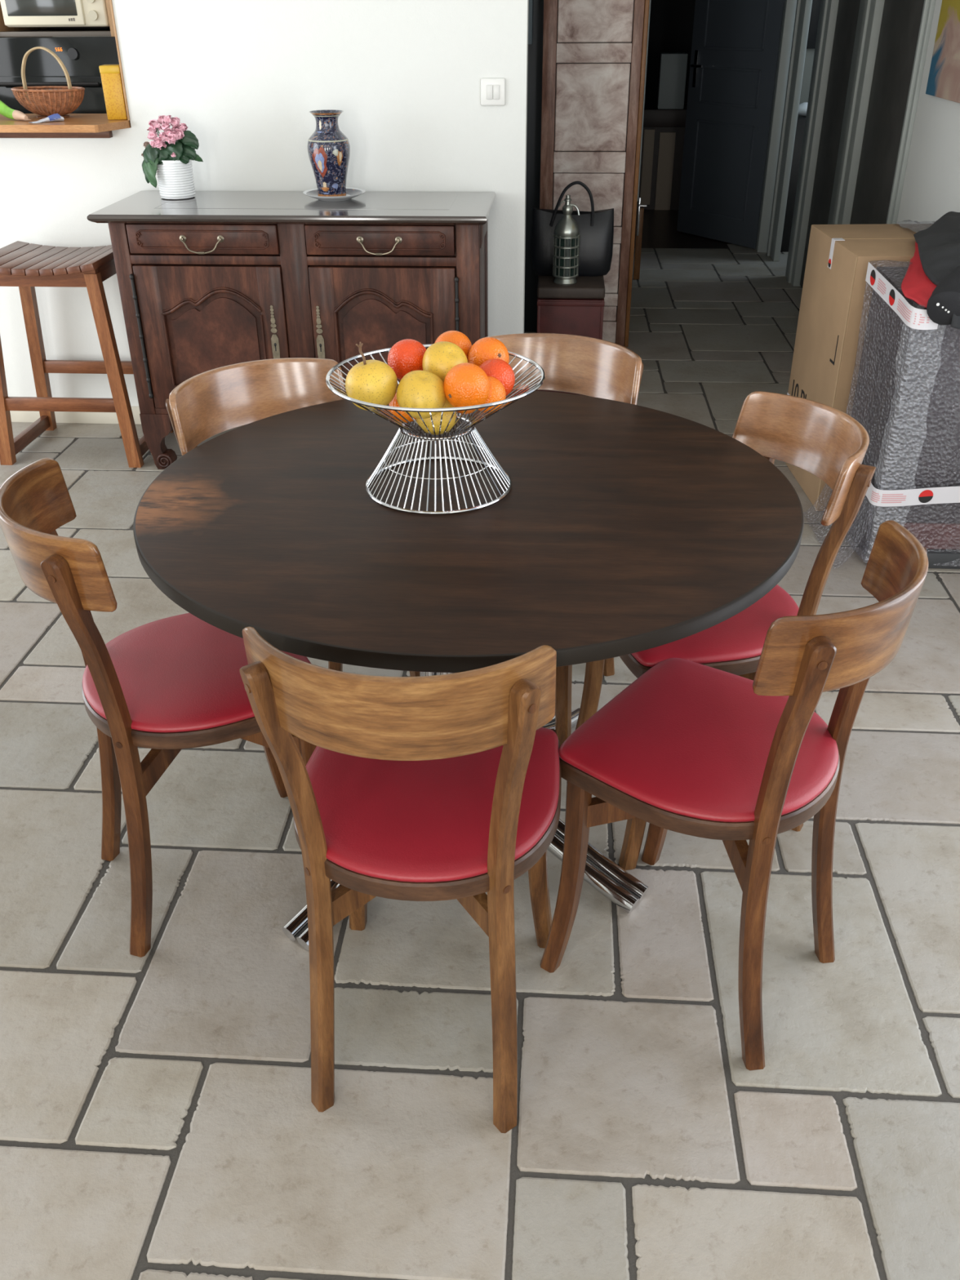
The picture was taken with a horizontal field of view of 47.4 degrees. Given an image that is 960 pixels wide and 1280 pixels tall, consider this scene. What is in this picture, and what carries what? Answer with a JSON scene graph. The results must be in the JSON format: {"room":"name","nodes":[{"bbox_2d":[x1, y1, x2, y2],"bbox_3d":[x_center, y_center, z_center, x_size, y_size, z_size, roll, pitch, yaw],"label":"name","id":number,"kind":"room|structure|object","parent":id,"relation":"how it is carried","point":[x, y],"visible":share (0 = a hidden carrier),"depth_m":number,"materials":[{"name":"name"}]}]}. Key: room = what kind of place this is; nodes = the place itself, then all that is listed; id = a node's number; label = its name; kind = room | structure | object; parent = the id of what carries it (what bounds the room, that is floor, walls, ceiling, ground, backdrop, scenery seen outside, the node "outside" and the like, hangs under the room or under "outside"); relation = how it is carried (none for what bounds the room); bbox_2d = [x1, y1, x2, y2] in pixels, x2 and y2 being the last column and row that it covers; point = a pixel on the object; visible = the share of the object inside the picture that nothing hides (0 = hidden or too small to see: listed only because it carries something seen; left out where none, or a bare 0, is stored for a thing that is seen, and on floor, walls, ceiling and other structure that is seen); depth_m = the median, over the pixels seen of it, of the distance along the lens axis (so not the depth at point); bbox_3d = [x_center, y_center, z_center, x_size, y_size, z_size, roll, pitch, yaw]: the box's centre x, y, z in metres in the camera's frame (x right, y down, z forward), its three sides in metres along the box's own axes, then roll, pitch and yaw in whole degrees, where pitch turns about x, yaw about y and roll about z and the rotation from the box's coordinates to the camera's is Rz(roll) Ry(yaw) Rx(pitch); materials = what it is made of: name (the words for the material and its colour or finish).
{"room":"dining room","nodes":[
{"label":"dining room","id":0,"kind":"room"},
{"bbox_2d":[0,0,528,422],"bbox_3d":[-1.387,-1.968,3.796,3.100,2.510,0.115,2,31,4],"label":"wall","id":1,"kind":"structure","parent":0,"point":[246,77],"depth_m":3.77,"materials":[{"name":"white paint"}]},
{"bbox_2d":[0,113,131,137],"bbox_3d":[-2.021,-1.834,3.914,1.608,0.054,0.415,2,31,4],"label":"countertop","id":2,"kind":"structure","parent":1,"relation":"attached to","point":[77,125],"depth_m":3.79,"materials":[{"name":"brown wood"}]},
{"bbox_2d":[0,100,30,120],"bbox_3d":[-1.663,-1.873,3.842,0.239,0.080,0.045,20,36,30],"label":"leeks","id":3,"kind":"object","parent":2,"relation":"on","point":[6,111],"visible":1,"depth_m":3.82,"materials":[{"name":"green plant"}]},
{"bbox_2d":[30,113,64,123],"bbox_3d":[-1.493,-1.796,3.765,0.110,0.024,0.040,-23,37,-33],"label":"sachet","id":4,"kind":"object","parent":2,"relation":"on","point":[55,117],"visible":1,"depth_m":3.77,"materials":[{"name":"white"}]},
{"bbox_2d":[46,113,60,121],"bbox_3d":[-1.474,-1.804,3.779,0.038,0.024,0.036,-23,37,-33],"label":"print","id":5,"kind":"object","parent":4,"relation":"on","point":[55,117],"depth_m":3.77,"materials":[{"name":"blue"}]},
{"bbox_2d":[10,46,84,117],"bbox_3d":[-1.538,-1.980,3.882,0.287,0.222,0.192,9,32,16],"label":"wicker basket","id":6,"kind":"object","parent":2,"relation":"on","point":[45,103],"visible":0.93,"depth_m":3.86,"materials":[{"name":"brown wicker"}]},
{"bbox_2d":[12,88,84,117],"bbox_3d":[-1.537,-1.922,3.916,0.276,0.087,0.177,9,32,16],"label":"bowl","id":7,"kind":"object","parent":6,"relation":"attached to","point":[45,103],"depth_m":3.86,"materials":[{"name":"wicker"}]},
{"bbox_2d":[98,64,127,119],"bbox_3d":[-1.268,-1.905,3.807,0.070,0.168,0.070,-1,30,-1],"label":"tin","id":8,"kind":"object","parent":2,"relation":"on","point":[111,78],"visible":0.72,"depth_m":3.78,"materials":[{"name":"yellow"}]},
{"bbox_2d":[9,406,141,424],"bbox_3d":[-1.334,-0.893,4.352,2.999,0.072,0.011,2,31,4],"label":"baseboard","id":9,"kind":"structure","parent":1,"relation":"attached to","point":[15,415],"depth_m":4.37,"materials":[{"name":"beige tile"}]},
{"bbox_2d":[109,0,129,120],"bbox_3d":[-1.220,-2.271,3.608,0.006,1.000,0.134,2,31,4],"label":"trim","id":10,"kind":"structure","parent":1,"relation":"attached to","point":[110,1],"depth_m":3.71,"materials":[{"name":"brown wood"}]},
{"bbox_2d":[480,78,505,106],"bbox_3d":[0.044,-1.843,3.681,0.084,0.084,0.014,2,31,4],"label":"light switch","id":11,"kind":"object","parent":1,"relation":"attached to","point":[492,90],"visible":1,"depth_m":3.68,"materials":[{"name":"white plastic"}]},
{"bbox_2d":[0,209,959,1279],"bbox_3d":[-0.063,-0.828,4.355,6.261,0.059,13.626,2,31,4],"label":"floor","id":12,"kind":"structure","parent":0,"point":[159,1120],"depth_m":1.81,"materials":[{"name":"tile"}]},
{"bbox_2d":[0,0,115,37],"bbox_3d":[-1.860,-2.529,5.141,0.635,2.100,0.600,2,31,4],"label":"tall cabinet","id":13,"kind":"object","parent":12,"relation":"on","point":[5,31],"visible":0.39,"depth_m":4.76,"materials":[{"name":"brown wood"}]},
{"bbox_2d":[0,0,109,26],"bbox_3d":[-1.825,-2.855,4.814,0.457,0.268,0.358,2,31,4],"label":"microwave","id":14,"kind":"object","parent":13,"relation":"on","point":[16,13],"visible":0.92,"depth_m":4.71,"materials":[{"name":"beige plastic"}]},
{"bbox_2d":[0,28,111,36],"bbox_3d":[-1.828,-2.777,4.998,0.513,0.019,0.590,2,31,4],"label":"shelf","id":15,"kind":"object","parent":13,"relation":"attached to","point":[3,32],"depth_m":4.75,"materials":[{"name":"silver"}]},
{"bbox_2d":[0,36,119,113],"bbox_3d":[-1.888,-2.354,4.889,0.650,0.594,0.113,2,31,4],"label":"oven","id":16,"kind":"object","parent":13,"relation":"in","point":[82,57],"visible":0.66,"depth_m":4.78,"materials":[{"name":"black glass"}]},
{"bbox_2d":[0,240,173,467],"bbox_3d":[-1.478,-1.040,3.974,0.524,0.711,0.405,2,31,4],"label":"bar stool","id":17,"kind":"object","parent":12,"relation":"on","point":[26,266],"visible":0.87,"depth_m":3.88,"materials":[{"name":"brown wood"}]},
{"bbox_2d":[0,457,316,957],"bbox_3d":[-0.524,0.101,1.918,0.441,0.814,0.391,-15,33,-23],"label":"dining chair","id":18,"kind":"object","parent":12,"relation":"on","point":[167,686],"visible":0.74,"depth_m":1.80,"materials":[{"name":"brown wood"}]},
{"bbox_2d":[87,191,495,469],"bbox_3d":[-0.595,-1.081,3.876,1.275,0.879,0.502,2,31,4],"label":"sideboard","id":19,"kind":"object","parent":12,"relation":"on","point":[208,280],"visible":0.82,"depth_m":3.60,"materials":[{"name":"brown wood"}]},
{"bbox_2d":[141,115,203,199],"bbox_3d":[-1.043,-1.634,3.701,0.203,0.257,0.137,-8,31,-12],"label":"potted plant","id":20,"kind":"object","parent":19,"relation":"on","point":[171,160],"visible":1,"depth_m":3.66,"materials":[{"name":"green plant"}]},
{"bbox_2d":[87,191,495,225],"bbox_3d":[-0.598,-1.448,3.661,1.275,0.029,0.502,2,31,4],"label":"countertop","id":21,"kind":"structure","parent":19,"relation":"on","point":[283,207],"depth_m":3.54,"materials":[{"name":"grey stone"}]},
{"bbox_2d":[302,186,365,201],"bbox_3d":[-0.493,-1.508,3.711,0.210,0.022,0.210,2,31,4],"label":"plate","id":22,"kind":"object","parent":19,"relation":"on","point":[351,193],"visible":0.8,"depth_m":3.68,"materials":[{"name":"white ceramic"}]},
{"bbox_2d":[306,110,350,196],"bbox_3d":[-0.502,-1.618,3.647,0.142,0.260,0.142,2,31,4],"label":"vase","id":23,"kind":"object","parent":22,"relation":"on","point":[328,148],"visible":0.98,"depth_m":3.60,"materials":[{"name":"blue"}]},
{"bbox_2d":[165,357,420,676],"bbox_3d":[-0.370,-0.130,2.309,0.391,0.814,0.446,-22,37,-32],"label":"dining chair","id":24,"kind":"object","parent":12,"relation":"on","point":[207,404],"visible":0.3,"depth_m":2.27,"materials":[{"name":"brown wood"}]},
{"bbox_2d":[239,626,561,1133],"bbox_3d":[-0.082,0.284,1.600,0.391,0.814,0.441,4,31,7],"label":"dining chair","id":25,"kind":"object","parent":12,"relation":"on","point":[443,787],"visible":0.99,"depth_m":1.46,"materials":[{"name":"brown wood"}]},
{"bbox_2d":[133,389,804,951],"bbox_3d":[-0.016,0.065,2.036,1.096,0.747,1.096,22,37,33],"label":"dining table","id":26,"kind":"object","parent":12,"relation":"on","point":[620,528],"visible":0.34,"depth_m":1.69,"materials":[{"name":"black wood"}]},
{"bbox_2d":[325,344,545,514],"bbox_3d":[-0.071,-0.345,1.808,0.352,0.193,0.352,2,31,4],"label":"fruit bowl","id":27,"kind":"object","parent":26,"relation":"on","point":[469,424],"visible":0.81,"depth_m":1.76,"materials":[{"name":"silver metal"}]},
{"bbox_2d":[345,342,397,410],"bbox_3d":[-0.172,-0.414,1.717,0.082,0.106,0.082,15,34,24],"label":"quince","id":28,"kind":"object","parent":27,"relation":"in","point":[371,381],"visible":0.88,"depth_m":1.69,"materials":[{"name":"yellow food"}]},
{"bbox_2d":[389,392,416,422],"bbox_3d":[-0.121,-0.381,1.783,0.054,0.052,0.054,12,33,20],"label":"orange","id":29,"kind":"object","parent":27,"relation":"in","point":[393,402],"visible":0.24,"depth_m":1.77,"materials":[{"name":"orange food"}]},
{"bbox_2d":[387,338,426,380],"bbox_3d":[-0.117,-0.459,1.795,0.068,0.069,0.067,15,34,24],"label":"orange","id":30,"kind":"object","parent":27,"relation":"in","point":[406,356],"visible":0.65,"depth_m":1.77,"materials":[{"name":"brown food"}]},
{"bbox_2d":[396,370,446,418],"bbox_3d":[-0.092,-0.384,1.712,0.077,0.073,0.079,13,33,22],"label":"quince","id":31,"kind":"object","parent":27,"relation":"in","point":[416,388],"visible":0.77,"depth_m":1.69,"materials":[{"name":"yellow food"}]},
{"bbox_2d":[415,398,456,435],"bbox_3d":[-0.072,-0.366,1.782,0.067,0.061,0.066,15,34,25],"label":"quince","id":32,"kind":"object","parent":27,"relation":"in","point":[446,415],"visible":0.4,"depth_m":1.76,"materials":[{"name":"yellow food"}]},
{"bbox_2d":[422,341,467,382],"bbox_3d":[-0.056,-0.443,1.762,0.073,0.072,0.073,19,36,30],"label":"quince","id":33,"kind":"object","parent":32,"relation":"on","point":[441,357],"visible":0.67,"depth_m":1.73,"materials":[{"name":"yellow food"}]},
{"bbox_2d":[435,330,471,362],"bbox_3d":[-0.045,-0.487,1.838,0.066,0.063,0.066,2,31,4],"label":"orange","id":34,"kind":"object","parent":27,"relation":"in","point":[458,338],"visible":0.35,"depth_m":1.81,"materials":[{"name":"orange food"}]},
{"bbox_2d":[457,409,475,413],"bbox_3d":[-0.025,-0.397,1.800,0.052,0.050,0.052,12,33,20],"label":"orange","id":35,"kind":"object","parent":27,"relation":"in","point":[460,411],"visible":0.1,"depth_m":1.79,"materials":[{"name":"orange food"}]},
{"bbox_2d":[443,362,489,411],"bbox_3d":[-0.021,-0.394,1.703,0.074,0.074,0.071,16,34,26],"label":"orange","id":36,"kind":"object","parent":27,"relation":"in","point":[466,384],"visible":0.94,"depth_m":1.68,"materials":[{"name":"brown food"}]},
{"bbox_2d":[467,337,509,366],"bbox_3d":[0.014,-0.466,1.811,0.067,0.069,0.068,7,31,13],"label":"orange","id":37,"kind":"object","parent":27,"relation":"in","point":[483,349],"visible":0.72,"depth_m":1.78,"materials":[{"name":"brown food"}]},
{"bbox_2d":[477,376,506,413],"bbox_3d":[0.013,-0.390,1.740,0.058,0.058,0.056,21,36,31],"label":"orange","id":38,"kind":"object","parent":27,"relation":"in","point":[497,393],"visible":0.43,"depth_m":1.72,"materials":[{"name":"orange food"}]},
{"bbox_2d":[479,358,515,395],"bbox_3d":[0.024,-0.421,1.767,0.063,0.064,0.064,16,34,26],"label":"orange","id":39,"kind":"object","parent":27,"relation":"in","point":[497,368],"visible":0.56,"depth_m":1.74,"materials":[{"name":"food"}]},
{"bbox_2d":[524,0,543,331],"bbox_3d":[0.211,-2.537,5.029,0.900,2.200,0.100,2,31,4],"label":"door frame","id":40,"kind":"structure","parent":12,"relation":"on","point":[534,67],"depth_m":5.11,"materials":[{"name":"grey"}]},
{"bbox_2d":[484,333,643,746],"bbox_3d":[0.119,-0.225,2.464,0.391,0.814,0.446,14,33,22],"label":"dining chair","id":41,"kind":"object","parent":12,"relation":"on","point":[590,366],"visible":0.3,"depth_m":2.42,"materials":[{"name":"brown wood"}]},
{"bbox_2d":[537,275,604,395],"bbox_3d":[0.380,-1.307,4.661,0.274,0.450,0.368,2,31,4],"label":"trunk","id":42,"kind":"object","parent":12,"relation":"on","point":[577,308],"visible":0.34,"depth_m":4.47,"materials":[{"name":"brown metal"}]},
{"bbox_2d":[552,195,580,284],"bbox_3d":[0.349,-1.613,4.404,0.106,0.336,0.106,2,31,4],"label":"soda siphon","id":43,"kind":"object","parent":42,"relation":"on","point":[566,235],"visible":1,"depth_m":4.38,"materials":[{"name":"grey metal"}]},
{"bbox_2d":[531,181,613,276],"bbox_3d":[0.384,-1.707,4.533,0.340,0.368,0.121,2,31,4],"label":"handbag","id":44,"kind":"object","parent":42,"relation":"on","point":[596,228],"visible":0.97,"depth_m":4.51,"materials":[{"name":"black leather"}]},
{"bbox_2d":[636,103,687,209],"bbox_3d":[1.453,-3.818,8.653,0.850,0.720,0.500,2,31,4],"label":"cabinet","id":45,"kind":"object","parent":12,"relation":"on","point":[664,130],"visible":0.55,"depth_m":8.46,"materials":[{"name":"brown wood"}]},
{"bbox_2d":[655,52,688,109],"bbox_3d":[1.449,-4.232,8.282,0.195,0.370,0.220,2,31,4],"label":"storage box","id":46,"kind":"object","parent":45,"relation":"on","point":[672,69],"visible":1,"depth_m":8.19,"materials":[{"name":"grey"}]},
{"bbox_2d":[575,391,875,870],"bbox_3d":[0.449,-0.021,2.114,0.446,0.814,0.391,-7,31,-11],"label":"dining chair","id":47,"kind":"object","parent":12,"relation":"on","point":[824,441],"visible":0.56,"depth_m":1.98,"materials":[{"name":"brown wood"}]},
{"bbox_2d":[540,520,928,1070],"bbox_3d":[0.388,0.212,1.716,0.441,0.814,0.391,21,37,32],"label":"dining chair","id":48,"kind":"object","parent":12,"relation":"on","point":[687,747],"visible":0.97,"depth_m":1.63,"materials":[{"name":"red leather"}]},
{"bbox_2d":[780,114,805,251],"bbox_3d":[2.263,-2.963,7.109,0.610,0.800,0.270,2,31,4],"label":"base cabinet","id":49,"kind":"object","parent":12,"relation":"on","point":[801,121],"visible":0.02,"depth_m":7.00,"materials":[{"name":"black"}]},
{"bbox_2d":[798,102,808,115],"bbox_3d":[2.048,-3.332,6.868,0.144,0.081,0.119,2,31,4],"label":"cloth bundle","id":50,"kind":"object","parent":49,"relation":"on","point":[802,108],"visible":0.41,"depth_m":6.83,"materials":[{"name":"white fabric"}]},
{"bbox_2d":[785,223,933,511],"bbox_3d":[1.329,-0.910,3.605,0.463,0.822,0.525,0,30,0],"label":"cardboard box","id":51,"kind":"object","parent":12,"relation":"on","point":[837,295],"visible":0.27,"depth_m":3.44,"materials":[{"name":"beige cardboard"}]},
{"bbox_2d":[847,262,959,568],"bbox_3d":[1.316,-0.653,3.182,0.565,0.808,0.430,2,31,4],"label":"wrapped package","id":52,"kind":"object","parent":12,"relation":"on","point":[907,398],"visible":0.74,"depth_m":3.10,"materials":[{"name":"grey plastic"}]},
{"bbox_2d":[901,211,959,328],"bbox_3d":[1.367,-1.035,3.127,0.442,0.271,0.818,2,31,4],"label":"jacket","id":53,"kind":"object","parent":52,"relation":"on","point":[931,279],"visible":0.98,"depth_m":2.94,"materials":[{"name":"grey fabric"}]},
{"bbox_2d":[644,0,695,103],"bbox_3d":[1.366,-3.619,6.568,3.850,2.510,6.800,2,31,4],"label":"wall","id":54,"kind":"structure","parent":0,"point":[671,21],"depth_m":9.44,"materials":[{"name":"grey"}]},
{"bbox_2d":[537,0,649,346],"bbox_3d":[0.490,-2.357,4.769,0.440,2.150,0.050,2,31,4],"label":"door","id":55,"kind":"structure","parent":54,"relation":"in","point":[594,51],"depth_m":4.79,"materials":[{"name":"brown wood"}]},
{"bbox_2d":[633,197,646,279],"bbox_3d":[0.938,-2.349,6.416,0.048,0.460,0.064,2,31,4],"label":"door handle","id":56,"kind":"object","parent":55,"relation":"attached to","point":[640,211],"visible":1,"depth_m":6.42,"materials":[{"name":"silver metal"}]},
{"bbox_2d":[637,0,650,201],"bbox_3d":[0.908,-3.284,5.964,0.020,1.670,0.040,2,31,4],"label":"trim","id":57,"kind":"structure","parent":54,"relation":"attached to","point":[650,0],"depth_m":6.10,"materials":[{"name":"brown wood"}]},
{"bbox_2d":[676,0,784,248],"bbox_3d":[1.629,-3.646,7.059,0.150,2.024,0.785,-18,35,-27],"label":"door","id":58,"kind":"structure","parent":54,"relation":"in","point":[735,46],"depth_m":7.16,"materials":[{"name":"grey wood"}]},
{"bbox_2d":[799,48,814,104],"bbox_3d":[2.591,-3.418,6.210,1.250,2.510,1.450,2,31,4],"label":"wall","id":59,"kind":"structure","parent":0,"point":[809,57],"depth_m":6.94,"materials":[{"name":"grey paint"}]},
{"bbox_2d":[806,0,821,48],"bbox_3d":[2.285,-4.041,6.633,0.550,0.800,0.031,2,31,4],"label":"wall mirror","id":60,"kind":"object","parent":59,"relation":"attached to","point":[815,6],"visible":0.02,"depth_m":6.77,"materials":[{"name":"black mirror"}]},
{"bbox_2d":[896,0,959,223],"bbox_3d":[1.600,-1.103,2.284,0.100,2.510,10.120,2,31,4],"label":"wall","id":61,"kind":"structure","parent":0,"point":[931,190],"depth_m":4.08,"materials":[{"name":"white paint"}]},
{"bbox_2d":[755,0,812,261],"bbox_3d":[1.427,-3.425,6.642,0.972,2.080,0.420,2,31,4],"label":"trim","id":62,"kind":"structure","parent":61,"relation":"attached to","point":[796,17],"depth_m":6.71,"materials":[{"name":"grey paint"}]},
{"bbox_2d":[785,0,839,286],"bbox_3d":[1.872,-3.018,5.944,0.128,2.080,0.270,2,31,4],"label":"trim","id":63,"kind":"structure","parent":61,"relation":"attached to","point":[828,8],"depth_m":6.02,"materials":[{"name":"grey paint"}]},
{"bbox_2d":[800,0,860,287],"bbox_3d":[1.842,-2.788,5.553,0.035,2.060,0.620,2,31,4],"label":"door","id":64,"kind":"structure","parent":61,"relation":"in","point":[847,10],"depth_m":5.67,"materials":[{"name":"grey"}]},
{"bbox_2d":[827,0,884,224],"bbox_3d":[1.808,-2.550,5.149,0.128,2.080,0.300,2,31,4],"label":"trim","id":65,"kind":"structure","parent":61,"relation":"attached to","point":[870,11],"depth_m":5.11,"materials":[{"name":"grey paint"}]},
{"bbox_2d":[849,0,924,224],"bbox_3d":[1.769,-2.280,4.689,0.043,2.060,0.750,2,31,4],"label":"door","id":66,"kind":"structure","parent":61,"relation":"in","point":[900,23],"depth_m":4.74,"materials":[{"name":"grey metal"}]},
{"bbox_2d":[885,0,936,223],"bbox_3d":[1.742,-2.065,4.324,0.128,2.080,0.080,2,31,4],"label":"trim","id":67,"kind":"structure","parent":61,"relation":"attached to","point":[928,9],"depth_m":4.29,"materials":[{"name":"grey paint"}]},
{"bbox_2d":[925,0,959,102],"bbox_3d":[1.644,-2.154,3.482,0.023,0.812,0.950,2,31,4],"label":"painting","id":68,"kind":"object","parent":61,"relation":"attached to","point":[944,78],"visible":1,"depth_m":3.88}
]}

